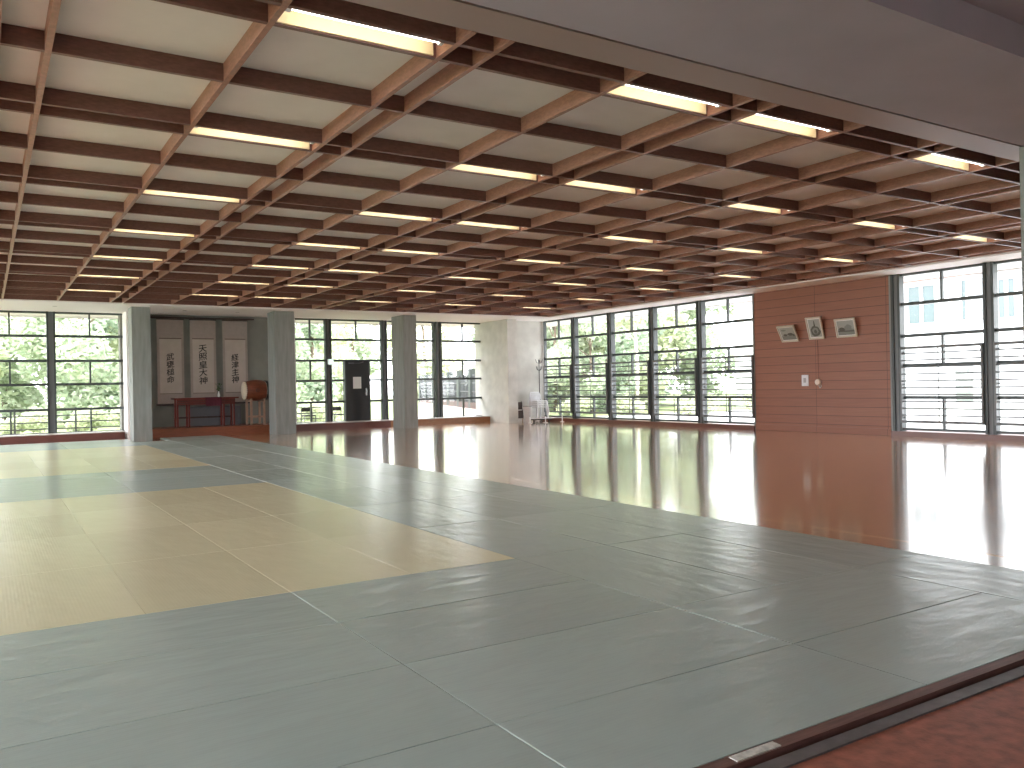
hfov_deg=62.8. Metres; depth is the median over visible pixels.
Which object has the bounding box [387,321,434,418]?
window
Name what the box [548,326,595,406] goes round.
broadleaf tree
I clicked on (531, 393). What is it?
plastic chair
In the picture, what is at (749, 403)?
shrub
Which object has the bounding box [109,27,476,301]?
ceiling beam
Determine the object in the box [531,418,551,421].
dolly
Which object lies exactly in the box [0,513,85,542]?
mat
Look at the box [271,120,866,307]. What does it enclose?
ceiling beam
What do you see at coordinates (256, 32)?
ceiling beam
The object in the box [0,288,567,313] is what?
cross beam
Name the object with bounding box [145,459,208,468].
mat
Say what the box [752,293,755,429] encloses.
trim
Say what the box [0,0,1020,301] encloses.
ceiling
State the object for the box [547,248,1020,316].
ceiling beam
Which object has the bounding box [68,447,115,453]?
mat
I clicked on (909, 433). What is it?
baseboard
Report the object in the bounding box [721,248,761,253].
ceiling lamp
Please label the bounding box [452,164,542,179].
ceiling lamp
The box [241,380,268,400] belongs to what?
drum
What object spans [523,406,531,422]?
waste bin
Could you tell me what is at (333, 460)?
mat
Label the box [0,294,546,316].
cross beam
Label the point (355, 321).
window
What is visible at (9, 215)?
cross beam
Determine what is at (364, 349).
broadleaf tree
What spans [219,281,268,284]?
ceiling lamp
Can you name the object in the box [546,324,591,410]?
broadleaf tree
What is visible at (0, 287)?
cross beam
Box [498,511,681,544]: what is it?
mat
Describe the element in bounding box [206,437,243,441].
mat
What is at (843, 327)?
print
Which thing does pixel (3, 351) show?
broadleaf tree
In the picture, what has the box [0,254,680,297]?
cross beam
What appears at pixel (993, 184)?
ceiling beam
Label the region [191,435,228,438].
mat
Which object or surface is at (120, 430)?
sill
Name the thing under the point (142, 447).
mat
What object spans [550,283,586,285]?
ceiling lamp
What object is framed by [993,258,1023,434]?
window
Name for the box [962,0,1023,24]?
ceiling
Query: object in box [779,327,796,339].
print
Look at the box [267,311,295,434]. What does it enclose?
column
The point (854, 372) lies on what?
wall
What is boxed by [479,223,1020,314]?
ceiling beam
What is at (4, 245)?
cross beam
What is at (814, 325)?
print
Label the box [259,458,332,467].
mat
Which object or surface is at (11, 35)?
cross beam
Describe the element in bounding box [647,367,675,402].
broadleaf tree
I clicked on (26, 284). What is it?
cross beam
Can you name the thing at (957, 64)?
ceiling beam
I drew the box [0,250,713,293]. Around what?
cross beam
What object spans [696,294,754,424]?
window
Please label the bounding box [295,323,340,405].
broadleaf tree
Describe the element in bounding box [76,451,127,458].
mat
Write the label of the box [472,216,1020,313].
ceiling beam
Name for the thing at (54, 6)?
ceiling beam
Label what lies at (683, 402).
shrub
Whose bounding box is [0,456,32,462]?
mat
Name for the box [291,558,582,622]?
mat
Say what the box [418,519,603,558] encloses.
mat
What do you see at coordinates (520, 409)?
folding chair
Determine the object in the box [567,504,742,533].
mat
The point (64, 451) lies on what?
mat
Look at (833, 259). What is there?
ceiling lamp
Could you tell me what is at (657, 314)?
broadleaf tree
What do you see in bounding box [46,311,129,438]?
window
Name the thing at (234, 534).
mat
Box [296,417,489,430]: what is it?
baseboard
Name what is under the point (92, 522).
mat
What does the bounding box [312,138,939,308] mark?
ceiling beam
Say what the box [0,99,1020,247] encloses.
cross beam
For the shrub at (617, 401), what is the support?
on the ground
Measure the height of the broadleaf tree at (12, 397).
9.288 m
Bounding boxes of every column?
[128,307,152,441]
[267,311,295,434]
[391,315,417,428]
[474,319,517,422]
[1019,146,1023,357]
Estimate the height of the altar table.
0.938 m
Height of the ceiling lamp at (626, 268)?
0.126 m
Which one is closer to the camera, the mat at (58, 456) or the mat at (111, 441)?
the mat at (58, 456)
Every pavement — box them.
[418,401,549,416]
[602,409,1023,430]
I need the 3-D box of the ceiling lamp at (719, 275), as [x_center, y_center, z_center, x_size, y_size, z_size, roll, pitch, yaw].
[5.501,-2.699,20.495,1.232,0.126,0.276,-1,0,-32]
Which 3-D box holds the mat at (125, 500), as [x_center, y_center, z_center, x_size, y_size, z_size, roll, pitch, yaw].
[-5.229,1.534,10.803,0.929,0.028,1.685,-1,0,-32]
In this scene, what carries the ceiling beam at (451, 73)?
attached to the ceiling at (144, 24)
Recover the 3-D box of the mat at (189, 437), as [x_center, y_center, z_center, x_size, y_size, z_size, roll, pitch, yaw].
[-9.992,1.651,25.290,0.892,0.028,1.723,-1,0,-32]
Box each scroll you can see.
[156,318,184,405]
[189,319,216,404]
[222,320,249,403]
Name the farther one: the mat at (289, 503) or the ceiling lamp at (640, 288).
the ceiling lamp at (640, 288)
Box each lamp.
[67,289,120,291]
[78,275,138,278]
[93,255,161,260]
[113,229,193,236]
[143,189,238,202]
[190,127,313,148]
[193,294,237,296]
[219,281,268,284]
[252,265,307,268]
[259,297,295,298]
[277,8,443,55]
[286,285,332,287]
[295,243,359,248]
[327,359,333,364]
[328,269,377,272]
[359,211,435,220]
[382,249,437,254]
[397,290,435,292]
[448,277,489,279]
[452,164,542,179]
[456,221,523,229]
[514,259,563,263]
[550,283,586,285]
[565,180,642,193]
[604,236,652,242]
[607,84,720,113]
[626,268,662,271]
[640,288,669,290]
[719,275,750,277]
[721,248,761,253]
[726,203,790,213]
[738,114,831,137]
[822,258,852,261]
[852,221,903,228]
[914,154,985,170]
[953,235,995,241]
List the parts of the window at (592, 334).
guard rail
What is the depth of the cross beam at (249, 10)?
6.97 m
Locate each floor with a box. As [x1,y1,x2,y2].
[7,421,1023,570]
[152,423,269,438]
[789,677,1023,767]
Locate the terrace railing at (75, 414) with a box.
[0,407,324,433]
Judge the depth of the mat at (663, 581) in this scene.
6.10 m
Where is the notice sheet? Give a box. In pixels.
[353,377,360,388]
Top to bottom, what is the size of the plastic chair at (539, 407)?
0.803 m
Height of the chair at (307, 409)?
0.743 m
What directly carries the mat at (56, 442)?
on the floor at (962, 494)
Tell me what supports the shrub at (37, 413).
on the ground
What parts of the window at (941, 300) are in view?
guard rail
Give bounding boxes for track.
[750,665,1023,767]
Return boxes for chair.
[301,407,315,421]
[333,406,343,420]
[518,401,523,421]
[529,392,548,412]
[529,394,548,414]
[529,398,548,416]
[529,402,548,417]
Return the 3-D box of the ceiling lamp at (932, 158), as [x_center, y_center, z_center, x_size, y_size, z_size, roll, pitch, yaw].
[5.226,-2.710,9.998,1.232,0.126,0.276,-1,0,-32]
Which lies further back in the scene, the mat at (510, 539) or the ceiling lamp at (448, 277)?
the ceiling lamp at (448, 277)
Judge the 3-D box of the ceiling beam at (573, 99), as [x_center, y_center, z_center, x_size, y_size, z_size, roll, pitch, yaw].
[-4.413,-2.517,15.645,0.045,0.161,20.678,-1,0,-32]
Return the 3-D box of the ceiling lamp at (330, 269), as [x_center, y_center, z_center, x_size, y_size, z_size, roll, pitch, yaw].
[-3.443,-2.526,18.306,1.232,0.126,0.276,-1,0,-32]
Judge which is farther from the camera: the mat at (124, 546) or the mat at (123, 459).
the mat at (123, 459)
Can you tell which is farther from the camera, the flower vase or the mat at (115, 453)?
the flower vase
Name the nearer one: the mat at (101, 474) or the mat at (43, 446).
the mat at (101, 474)
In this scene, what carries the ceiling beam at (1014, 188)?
attached to the ceiling at (144, 24)
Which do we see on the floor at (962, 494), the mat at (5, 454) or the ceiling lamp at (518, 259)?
the mat at (5, 454)
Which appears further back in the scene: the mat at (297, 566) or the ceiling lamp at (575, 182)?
the ceiling lamp at (575, 182)
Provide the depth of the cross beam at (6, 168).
11.80 m
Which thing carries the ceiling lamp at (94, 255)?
attached to the ceiling at (144, 24)
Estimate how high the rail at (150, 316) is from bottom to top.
0.049 m
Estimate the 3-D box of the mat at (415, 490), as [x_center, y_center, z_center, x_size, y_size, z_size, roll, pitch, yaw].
[-1.242,1.456,11.386,0.892,0.028,1.827,-1,0,-32]
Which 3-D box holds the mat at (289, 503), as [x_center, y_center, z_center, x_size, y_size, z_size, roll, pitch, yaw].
[-2.752,1.485,10.332,0.919,0.028,1.748,-1,0,-32]
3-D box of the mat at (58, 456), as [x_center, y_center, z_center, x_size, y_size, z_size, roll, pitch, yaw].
[-10.159,1.644,18.638,0.929,0.028,1.888,-1,0,-32]
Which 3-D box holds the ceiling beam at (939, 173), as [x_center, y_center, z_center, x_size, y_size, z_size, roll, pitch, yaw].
[0.516,-2.610,18.748,0.045,0.161,20.678,-1,0,-32]
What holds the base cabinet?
on the floor at (256, 428)
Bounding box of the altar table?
[171,397,238,427]
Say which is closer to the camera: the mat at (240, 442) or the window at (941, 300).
the window at (941, 300)
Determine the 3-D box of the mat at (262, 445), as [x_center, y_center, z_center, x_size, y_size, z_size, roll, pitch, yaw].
[-6.356,1.573,21.149,0.842,0.028,1.827,-1,0,-32]
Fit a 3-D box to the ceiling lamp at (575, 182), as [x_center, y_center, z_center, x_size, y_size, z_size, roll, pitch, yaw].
[1.210,-2.630,10.912,1.232,0.126,0.276,-1,0,-32]
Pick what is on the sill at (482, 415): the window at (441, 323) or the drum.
the window at (441, 323)
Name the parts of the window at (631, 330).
guard rail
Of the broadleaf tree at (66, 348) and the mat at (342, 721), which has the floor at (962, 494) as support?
the mat at (342, 721)
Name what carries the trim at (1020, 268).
attached to the wall at (5, 304)
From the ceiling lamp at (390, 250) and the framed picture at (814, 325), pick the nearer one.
the ceiling lamp at (390, 250)
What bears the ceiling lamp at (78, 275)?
attached to the ceiling at (144, 24)
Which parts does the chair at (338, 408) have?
backrest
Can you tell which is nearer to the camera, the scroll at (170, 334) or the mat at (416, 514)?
the mat at (416, 514)
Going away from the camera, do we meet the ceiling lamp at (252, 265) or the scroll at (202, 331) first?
the ceiling lamp at (252, 265)
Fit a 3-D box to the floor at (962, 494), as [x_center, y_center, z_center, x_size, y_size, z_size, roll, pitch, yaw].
[-2.464,1.608,17.037,25.130,0.211,27.020,-1,0,-32]
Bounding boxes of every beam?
[0,0,1,38]
[0,23,1020,218]
[0,80,1020,242]
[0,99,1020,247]
[0,131,967,257]
[0,162,910,265]
[0,175,899,267]
[0,191,849,274]
[0,209,806,280]
[0,220,793,281]
[0,228,755,286]
[0,241,720,291]
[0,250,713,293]
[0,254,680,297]
[0,263,651,301]
[0,271,644,302]
[0,273,618,306]
[0,280,594,309]
[0,287,589,310]
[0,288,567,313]
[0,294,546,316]
[1,0,61,298]
[57,0,292,300]
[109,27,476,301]
[122,36,514,302]
[153,0,1019,183]
[171,68,646,303]
[217,94,755,305]
[228,99,779,305]
[255,0,1019,172]
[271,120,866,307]
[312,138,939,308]
[322,143,956,308]
[360,156,1016,310]
[396,179,1019,311]
[405,185,1019,311]
[439,198,1019,312]
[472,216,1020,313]
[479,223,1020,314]
[510,230,1020,315]
[540,244,1017,315]
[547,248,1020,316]
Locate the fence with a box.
[418,369,475,408]
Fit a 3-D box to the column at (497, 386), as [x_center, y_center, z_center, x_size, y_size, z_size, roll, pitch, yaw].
[-0.643,-0.482,33.018,0.420,3.948,2.520,-1,0,-32]
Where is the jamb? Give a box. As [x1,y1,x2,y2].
[294,318,296,422]
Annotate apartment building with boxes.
[734,270,1023,410]
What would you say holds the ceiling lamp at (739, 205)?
attached to the ceiling at (144, 24)
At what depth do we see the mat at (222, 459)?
17.04 m
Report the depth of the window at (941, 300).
19.51 m
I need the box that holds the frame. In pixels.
[529,416,563,422]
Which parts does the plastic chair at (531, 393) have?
backrest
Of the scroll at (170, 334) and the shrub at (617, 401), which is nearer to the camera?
the scroll at (170, 334)
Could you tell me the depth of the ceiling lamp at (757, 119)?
8.56 m
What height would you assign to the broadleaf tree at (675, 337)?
11.159 m
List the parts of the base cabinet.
door, door, door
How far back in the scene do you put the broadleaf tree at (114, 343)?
47.02 m
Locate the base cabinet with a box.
[190,406,240,425]
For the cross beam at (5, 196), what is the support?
attached to the ceiling at (144, 24)
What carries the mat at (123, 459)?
on the floor at (962, 494)
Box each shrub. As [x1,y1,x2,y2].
[0,406,47,433]
[64,406,109,431]
[109,405,119,427]
[297,400,324,421]
[306,399,343,420]
[556,395,591,415]
[616,393,644,414]
[676,393,719,413]
[739,392,751,410]
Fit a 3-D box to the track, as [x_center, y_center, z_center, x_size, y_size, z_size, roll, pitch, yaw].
[4.562,1.480,5.346,24.570,0.294,0.067,-1,0,-32]
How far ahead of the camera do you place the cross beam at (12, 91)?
9.02 m
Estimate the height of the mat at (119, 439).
0.029 m
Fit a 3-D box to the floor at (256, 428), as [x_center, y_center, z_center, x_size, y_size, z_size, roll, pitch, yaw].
[-9.766,1.517,27.373,4.214,0.294,1.470,-1,0,-32]
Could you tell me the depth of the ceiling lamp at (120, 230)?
13.53 m
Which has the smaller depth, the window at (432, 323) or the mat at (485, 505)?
the mat at (485, 505)
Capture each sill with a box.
[0,430,124,436]
[296,420,390,424]
[385,415,490,420]
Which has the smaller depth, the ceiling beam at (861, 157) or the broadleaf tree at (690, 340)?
the ceiling beam at (861, 157)
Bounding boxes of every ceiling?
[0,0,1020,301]
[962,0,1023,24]
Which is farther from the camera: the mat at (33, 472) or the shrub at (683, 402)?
the shrub at (683, 402)
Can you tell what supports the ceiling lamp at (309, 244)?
attached to the ceiling at (144, 24)
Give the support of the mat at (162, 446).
on the floor at (962, 494)
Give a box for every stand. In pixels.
[245,398,265,424]
[535,359,542,420]
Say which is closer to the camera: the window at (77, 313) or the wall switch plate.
the wall switch plate
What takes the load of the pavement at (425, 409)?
on the ground
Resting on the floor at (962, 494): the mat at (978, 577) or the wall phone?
the mat at (978, 577)
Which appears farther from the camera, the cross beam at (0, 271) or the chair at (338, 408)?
the chair at (338, 408)
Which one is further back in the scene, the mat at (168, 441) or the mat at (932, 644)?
the mat at (168, 441)
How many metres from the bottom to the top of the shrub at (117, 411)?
1.229 m
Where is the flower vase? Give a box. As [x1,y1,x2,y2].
[216,383,221,396]
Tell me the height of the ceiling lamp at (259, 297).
0.126 m
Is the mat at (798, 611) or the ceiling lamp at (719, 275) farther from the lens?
the ceiling lamp at (719, 275)
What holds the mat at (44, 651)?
on the floor at (962, 494)
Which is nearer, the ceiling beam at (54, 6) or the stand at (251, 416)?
the ceiling beam at (54, 6)
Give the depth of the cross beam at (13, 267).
19.80 m
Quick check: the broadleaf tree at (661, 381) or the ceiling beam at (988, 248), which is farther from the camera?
the broadleaf tree at (661, 381)
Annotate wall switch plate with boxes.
[802,375,808,385]
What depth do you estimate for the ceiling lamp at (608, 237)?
15.06 m
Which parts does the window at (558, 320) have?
guard rail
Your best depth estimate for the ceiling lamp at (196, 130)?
8.60 m
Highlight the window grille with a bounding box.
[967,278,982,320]
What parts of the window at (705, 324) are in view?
guard rail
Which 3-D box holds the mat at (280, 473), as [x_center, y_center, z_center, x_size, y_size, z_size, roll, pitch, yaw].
[-3.966,1.515,13.999,0.926,0.028,1.827,-1,0,-32]
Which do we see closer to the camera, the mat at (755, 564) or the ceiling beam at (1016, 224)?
the mat at (755, 564)
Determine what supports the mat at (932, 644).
on the floor at (962, 494)
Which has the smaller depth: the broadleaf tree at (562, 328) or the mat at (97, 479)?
the mat at (97, 479)
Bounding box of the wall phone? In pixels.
[815,340,821,387]
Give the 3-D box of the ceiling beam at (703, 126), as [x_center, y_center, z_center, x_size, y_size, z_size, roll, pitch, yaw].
[-3.037,-2.543,16.511,0.045,0.161,20.678,-1,0,-32]
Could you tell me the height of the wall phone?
1.295 m
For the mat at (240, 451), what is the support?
on the floor at (962, 494)
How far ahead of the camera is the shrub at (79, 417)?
30.90 m
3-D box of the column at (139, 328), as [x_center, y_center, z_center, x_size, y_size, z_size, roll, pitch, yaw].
[-11.043,-0.289,24.899,0.511,3.948,0.700,-1,0,-32]
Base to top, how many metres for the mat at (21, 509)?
0.028 m
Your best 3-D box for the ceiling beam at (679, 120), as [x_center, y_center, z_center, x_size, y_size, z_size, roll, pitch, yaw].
[-3.313,-2.538,16.337,0.045,0.161,20.678,-1,0,-32]
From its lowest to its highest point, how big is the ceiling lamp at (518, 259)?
0.126 m
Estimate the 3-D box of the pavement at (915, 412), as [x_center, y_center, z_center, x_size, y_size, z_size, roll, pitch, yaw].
[14.220,1.199,28.369,15.470,0.014,24.500,-1,0,-32]
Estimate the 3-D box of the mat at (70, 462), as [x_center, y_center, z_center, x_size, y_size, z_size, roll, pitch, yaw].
[-9.153,1.622,17.038,0.929,0.028,1.888,-1,0,-32]
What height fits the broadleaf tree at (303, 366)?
10.500 m
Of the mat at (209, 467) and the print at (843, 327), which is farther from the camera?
the print at (843, 327)
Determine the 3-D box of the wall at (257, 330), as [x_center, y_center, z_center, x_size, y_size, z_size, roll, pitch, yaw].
[-10.169,-0.301,28.261,5.572,3.948,0.420,-1,0,-32]
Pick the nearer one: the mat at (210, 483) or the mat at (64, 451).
the mat at (210, 483)
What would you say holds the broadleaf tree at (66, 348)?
on the ground
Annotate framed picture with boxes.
[776,324,799,342]
[805,316,824,339]
[834,317,857,337]
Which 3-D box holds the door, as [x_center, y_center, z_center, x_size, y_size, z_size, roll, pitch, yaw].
[-5.664,0.223,30.719,0.973,2.240,0.346,-1,0,-32]
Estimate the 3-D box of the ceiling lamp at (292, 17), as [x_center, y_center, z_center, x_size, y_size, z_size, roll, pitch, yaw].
[-1.065,-2.592,6.038,1.232,0.126,0.276,-1,0,-32]
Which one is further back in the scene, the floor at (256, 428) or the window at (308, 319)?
the window at (308, 319)
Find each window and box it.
[0,310,47,434]
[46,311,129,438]
[295,318,332,422]
[331,319,388,421]
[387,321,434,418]
[440,322,481,416]
[543,318,571,417]
[570,313,607,418]
[606,308,649,420]
[648,301,697,421]
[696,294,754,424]
[890,262,1000,434]
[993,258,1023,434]
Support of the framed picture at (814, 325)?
attached to the wall at (854, 372)
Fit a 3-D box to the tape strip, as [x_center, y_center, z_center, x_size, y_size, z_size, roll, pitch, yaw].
[0.919,1.388,3.167,0.238,0.004,0.043,-1,0,-32]
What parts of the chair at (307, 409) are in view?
backrest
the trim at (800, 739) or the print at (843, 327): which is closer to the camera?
the trim at (800, 739)
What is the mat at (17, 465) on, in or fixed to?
on the floor at (962, 494)
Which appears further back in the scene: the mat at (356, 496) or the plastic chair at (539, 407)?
the plastic chair at (539, 407)
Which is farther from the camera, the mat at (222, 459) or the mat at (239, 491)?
the mat at (222, 459)
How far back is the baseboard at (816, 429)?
22.19 m
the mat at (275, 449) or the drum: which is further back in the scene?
the drum
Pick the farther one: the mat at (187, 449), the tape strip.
the mat at (187, 449)
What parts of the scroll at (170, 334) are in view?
rod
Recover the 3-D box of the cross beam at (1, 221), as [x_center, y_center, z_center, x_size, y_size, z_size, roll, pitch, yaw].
[-2.563,-2.555,15.611,23.576,0.160,0.045,-1,0,-32]
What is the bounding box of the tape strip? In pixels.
[729,741,780,761]
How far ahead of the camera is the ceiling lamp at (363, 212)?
12.63 m
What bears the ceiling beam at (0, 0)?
attached to the ceiling at (144, 24)
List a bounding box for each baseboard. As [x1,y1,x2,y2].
[0,432,124,444]
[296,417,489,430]
[542,417,754,429]
[756,416,890,435]
[891,430,1023,441]
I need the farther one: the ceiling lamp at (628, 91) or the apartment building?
the apartment building
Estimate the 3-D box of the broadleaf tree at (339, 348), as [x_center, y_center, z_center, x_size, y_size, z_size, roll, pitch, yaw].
[-15.147,-4.814,66.845,6.786,14.709,9.798,-1,0,17]
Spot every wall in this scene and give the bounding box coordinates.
[0,250,1021,325]
[118,314,268,429]
[516,321,544,421]
[754,276,890,428]
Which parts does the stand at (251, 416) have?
leg, leg, leg, leg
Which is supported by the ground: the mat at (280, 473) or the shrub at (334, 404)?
the shrub at (334, 404)
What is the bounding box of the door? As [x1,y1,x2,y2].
[343,359,370,420]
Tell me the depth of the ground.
46.36 m
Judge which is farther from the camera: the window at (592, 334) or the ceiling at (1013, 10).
the window at (592, 334)
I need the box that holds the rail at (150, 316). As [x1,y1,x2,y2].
[150,316,253,320]
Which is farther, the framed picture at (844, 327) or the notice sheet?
the notice sheet
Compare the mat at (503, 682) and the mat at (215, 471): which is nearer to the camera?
the mat at (503, 682)
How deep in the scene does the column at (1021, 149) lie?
9.26 m
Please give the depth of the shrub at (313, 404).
35.89 m
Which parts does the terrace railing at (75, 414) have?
post, post, rail, rail, rail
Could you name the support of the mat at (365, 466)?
on the floor at (962, 494)
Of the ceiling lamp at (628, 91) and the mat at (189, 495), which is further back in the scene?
the mat at (189, 495)
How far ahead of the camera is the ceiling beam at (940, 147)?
12.38 m
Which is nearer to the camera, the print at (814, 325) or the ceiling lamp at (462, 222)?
the ceiling lamp at (462, 222)
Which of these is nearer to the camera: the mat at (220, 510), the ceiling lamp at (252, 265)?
the mat at (220, 510)
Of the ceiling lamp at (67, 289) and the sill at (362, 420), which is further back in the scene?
the sill at (362, 420)
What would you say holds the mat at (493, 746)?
on the floor at (962, 494)
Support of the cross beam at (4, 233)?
attached to the ceiling at (144, 24)
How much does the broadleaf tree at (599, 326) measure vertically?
5.815 m
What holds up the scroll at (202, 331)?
hanging from the rail at (150, 316)
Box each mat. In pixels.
[0,442,58,446]
[0,444,61,448]
[0,446,63,450]
[0,447,66,452]
[0,451,28,457]
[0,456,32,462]
[0,462,36,469]
[0,468,42,478]
[0,472,109,483]
[0,477,115,488]
[0,481,125,495]
[0,487,134,502]
[0,498,70,518]
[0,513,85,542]
[0,534,108,576]
[0,565,144,635]
[0,592,336,681]
[0,623,401,748]
[0,664,494,767]
[26,449,74,455]
[29,454,81,460]
[33,459,91,467]
[38,465,102,475]
[57,439,130,443]
[60,441,133,445]
[60,493,155,512]
[63,442,139,446]
[65,444,142,448]
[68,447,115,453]
[71,506,183,533]
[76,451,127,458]
[84,456,141,464]
[87,524,225,563]
[93,462,158,471]
[104,465,221,476]
[109,445,156,450]
[109,551,289,613]
[111,469,234,480]
[118,449,172,455]
[118,473,247,486]
[127,477,263,492]
[130,454,188,461]
[136,487,230,505]
[137,440,180,444]
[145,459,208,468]
[147,443,195,448]
[157,499,271,523]
[160,436,200,439]
[160,447,211,452]
[171,439,215,442]
[173,451,233,457]
[183,442,231,446]
[185,516,326,550]
[189,456,253,463]
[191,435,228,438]
[200,445,251,450]
[204,482,299,498]
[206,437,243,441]
[209,461,283,471]
[217,449,271,455]
[219,440,262,444]
[227,539,409,591]
[233,493,348,515]
[235,468,316,480]
[236,443,285,448]
[236,453,298,460]
[256,447,309,452]
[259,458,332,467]
[264,476,361,491]
[274,508,413,538]
[277,451,339,457]
[287,465,368,475]
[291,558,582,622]
[300,487,418,506]
[302,456,374,464]
[321,472,418,486]
[329,528,513,573]
[335,462,416,471]
[338,725,562,767]
[339,580,670,664]
[349,500,495,527]
[366,482,479,499]
[373,469,469,481]
[404,607,790,724]
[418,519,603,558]
[421,494,564,518]
[424,477,535,493]
[484,489,624,510]
[497,644,925,767]
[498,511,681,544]
[517,545,773,606]
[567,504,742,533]
[608,534,854,584]
[674,568,979,643]
[683,524,921,567]
[795,593,1023,684]
[859,554,1023,600]
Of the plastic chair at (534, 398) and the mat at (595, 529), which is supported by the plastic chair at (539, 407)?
the plastic chair at (534, 398)
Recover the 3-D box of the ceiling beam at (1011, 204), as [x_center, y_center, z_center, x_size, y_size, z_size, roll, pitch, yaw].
[2.980,-2.656,20.299,0.045,0.161,20.678,-1,0,-32]
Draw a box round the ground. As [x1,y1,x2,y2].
[0,390,746,433]
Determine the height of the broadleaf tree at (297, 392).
11.666 m
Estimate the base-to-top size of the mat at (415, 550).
0.028 m
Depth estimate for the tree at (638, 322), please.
38.66 m
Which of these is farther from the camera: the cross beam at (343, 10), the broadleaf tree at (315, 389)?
the broadleaf tree at (315, 389)
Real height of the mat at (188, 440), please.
0.028 m
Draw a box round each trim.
[0,315,473,326]
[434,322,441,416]
[546,267,1021,326]
[696,651,1023,767]
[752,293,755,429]
[888,275,892,430]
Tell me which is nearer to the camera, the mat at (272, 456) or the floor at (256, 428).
the mat at (272, 456)
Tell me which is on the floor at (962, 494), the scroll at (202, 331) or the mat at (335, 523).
the mat at (335, 523)
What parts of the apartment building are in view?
pane, pane, door, pane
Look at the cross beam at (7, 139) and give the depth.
10.58 m
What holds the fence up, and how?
on the pavement at (425, 409)
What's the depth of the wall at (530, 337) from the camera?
33.18 m
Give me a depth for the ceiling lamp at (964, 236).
15.73 m
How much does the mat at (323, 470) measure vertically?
0.028 m
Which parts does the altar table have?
leg, leg, leg, leg, apron moulding, leg, leg, leg, leg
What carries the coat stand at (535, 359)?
on the floor at (962, 494)
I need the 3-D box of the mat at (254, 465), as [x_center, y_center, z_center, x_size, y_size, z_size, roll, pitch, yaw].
[-4.941,1.536,15.549,0.926,0.029,1.827,-1,0,-32]
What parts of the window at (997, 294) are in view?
guard rail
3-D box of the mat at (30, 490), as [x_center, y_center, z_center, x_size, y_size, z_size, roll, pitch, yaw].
[-6.799,1.568,12.444,1.836,0.028,0.917,-1,0,-32]
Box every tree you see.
[0,316,90,421]
[0,317,118,423]
[0,342,12,405]
[61,318,119,419]
[91,319,118,404]
[295,323,323,406]
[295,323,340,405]
[296,382,300,401]
[298,324,358,406]
[332,325,387,378]
[465,327,474,377]
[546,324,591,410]
[547,320,622,413]
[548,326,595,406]
[579,311,693,406]
[588,313,668,411]
[606,316,647,401]
[638,314,690,386]
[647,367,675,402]
[658,305,735,399]
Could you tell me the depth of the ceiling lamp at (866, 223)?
14.17 m
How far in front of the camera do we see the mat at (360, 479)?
12.86 m
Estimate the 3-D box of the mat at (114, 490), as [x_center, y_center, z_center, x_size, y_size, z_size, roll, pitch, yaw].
[-6.309,1.557,11.664,1.836,0.029,0.917,-1,0,-32]
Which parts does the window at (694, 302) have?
guard rail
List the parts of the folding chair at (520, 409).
backrest, seat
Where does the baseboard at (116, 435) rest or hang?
attached to the wall at (257, 330)
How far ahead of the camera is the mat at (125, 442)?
22.90 m
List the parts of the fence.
post, panel, post, panel, post, panel, post, panel, post, panel, post, panel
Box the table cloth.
[205,397,221,405]
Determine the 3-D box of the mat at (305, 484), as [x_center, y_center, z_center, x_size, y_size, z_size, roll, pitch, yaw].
[-2.990,1.493,12.450,0.926,0.028,1.827,-1,0,-32]
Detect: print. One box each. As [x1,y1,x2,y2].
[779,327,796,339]
[808,319,821,336]
[836,320,854,334]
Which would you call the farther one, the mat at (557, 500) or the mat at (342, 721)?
the mat at (557, 500)
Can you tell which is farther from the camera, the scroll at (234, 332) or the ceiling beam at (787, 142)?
the scroll at (234, 332)
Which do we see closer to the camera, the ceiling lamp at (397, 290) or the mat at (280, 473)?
the mat at (280, 473)
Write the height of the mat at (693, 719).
0.028 m
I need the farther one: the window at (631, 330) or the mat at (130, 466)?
the window at (631, 330)
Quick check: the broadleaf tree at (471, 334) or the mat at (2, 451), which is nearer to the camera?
the mat at (2, 451)
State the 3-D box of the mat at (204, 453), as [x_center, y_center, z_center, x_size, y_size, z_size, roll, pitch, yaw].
[-6.891,1.579,18.648,0.926,0.029,1.827,-1,0,-32]
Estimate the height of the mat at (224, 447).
0.027 m
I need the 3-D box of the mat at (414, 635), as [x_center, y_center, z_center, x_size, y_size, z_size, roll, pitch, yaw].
[-0.020,1.423,5.126,1.836,0.027,0.915,-1,0,-32]
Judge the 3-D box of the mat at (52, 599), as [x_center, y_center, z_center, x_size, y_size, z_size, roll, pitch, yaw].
[-3.193,1.486,5.839,0.908,0.028,1.828,-1,0,-32]
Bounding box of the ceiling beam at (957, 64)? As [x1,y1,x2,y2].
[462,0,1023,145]
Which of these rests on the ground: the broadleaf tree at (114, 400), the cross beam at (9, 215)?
the broadleaf tree at (114, 400)
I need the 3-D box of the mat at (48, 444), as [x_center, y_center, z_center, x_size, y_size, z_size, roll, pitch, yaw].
[-13.275,1.712,22.735,1.836,0.028,0.912,-1,0,-32]
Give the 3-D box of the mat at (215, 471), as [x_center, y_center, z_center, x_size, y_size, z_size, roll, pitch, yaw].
[-5.732,1.550,14.204,1.836,0.027,0.917,-1,0,-32]
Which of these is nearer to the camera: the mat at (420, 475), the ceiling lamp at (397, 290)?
the mat at (420, 475)
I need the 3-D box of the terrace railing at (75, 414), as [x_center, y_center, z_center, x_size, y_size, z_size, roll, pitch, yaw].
[-13.562,1.267,29.992,14.616,0.980,0.056,-1,0,-32]

